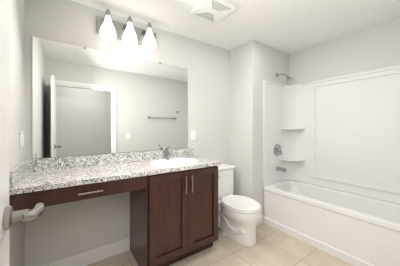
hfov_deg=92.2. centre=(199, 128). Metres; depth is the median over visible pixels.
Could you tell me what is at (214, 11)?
ceiling vent
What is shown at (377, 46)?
wall
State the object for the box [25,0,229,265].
wall
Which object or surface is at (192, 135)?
outlet
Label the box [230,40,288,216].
wall
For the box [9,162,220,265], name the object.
bathroom vanity
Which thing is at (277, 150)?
fixtures
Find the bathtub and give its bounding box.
[263,180,399,265]
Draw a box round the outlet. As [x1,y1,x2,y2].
[191,131,194,139]
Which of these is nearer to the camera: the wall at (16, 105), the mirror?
the wall at (16, 105)
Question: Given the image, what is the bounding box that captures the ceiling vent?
[190,0,235,23]
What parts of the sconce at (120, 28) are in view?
vanity light sconce shade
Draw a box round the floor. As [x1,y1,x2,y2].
[86,223,352,265]
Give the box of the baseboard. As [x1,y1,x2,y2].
[40,238,129,265]
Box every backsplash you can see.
[9,159,28,189]
[29,148,192,169]
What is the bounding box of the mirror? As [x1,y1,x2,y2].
[33,37,187,158]
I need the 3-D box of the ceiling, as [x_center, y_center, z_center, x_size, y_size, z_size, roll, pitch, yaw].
[0.427,-1.210,1.634,3.365,0.100,2.240,0,0,-35]
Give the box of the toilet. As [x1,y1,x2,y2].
[218,164,260,246]
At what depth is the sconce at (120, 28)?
1.92 m
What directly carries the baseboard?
attached to the wall at (57, 232)
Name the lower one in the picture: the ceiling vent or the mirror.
the mirror
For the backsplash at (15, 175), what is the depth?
1.25 m
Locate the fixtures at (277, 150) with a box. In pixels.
[274,73,292,171]
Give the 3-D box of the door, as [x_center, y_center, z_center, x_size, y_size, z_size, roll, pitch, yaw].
[-0.364,0.265,0.318,0.120,2.014,0.732,0,0,-35]
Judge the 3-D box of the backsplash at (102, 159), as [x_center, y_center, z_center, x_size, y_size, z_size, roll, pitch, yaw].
[-0.755,0.302,2.015,1.610,0.100,0.020,0,0,-35]
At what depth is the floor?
1.94 m
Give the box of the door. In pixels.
[0,0,44,265]
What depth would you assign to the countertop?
1.58 m
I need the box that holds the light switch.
[20,131,23,147]
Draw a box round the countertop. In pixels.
[9,158,216,193]
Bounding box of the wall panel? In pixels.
[263,65,399,203]
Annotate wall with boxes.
[9,0,24,265]
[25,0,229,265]
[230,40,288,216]
[289,17,399,203]
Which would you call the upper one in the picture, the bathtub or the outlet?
the outlet
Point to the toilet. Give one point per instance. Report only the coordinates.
(238, 217)
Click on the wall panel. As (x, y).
(341, 133)
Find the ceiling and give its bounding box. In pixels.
[71,0,399,53]
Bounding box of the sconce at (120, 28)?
[97,9,156,49]
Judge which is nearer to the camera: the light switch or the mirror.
the light switch

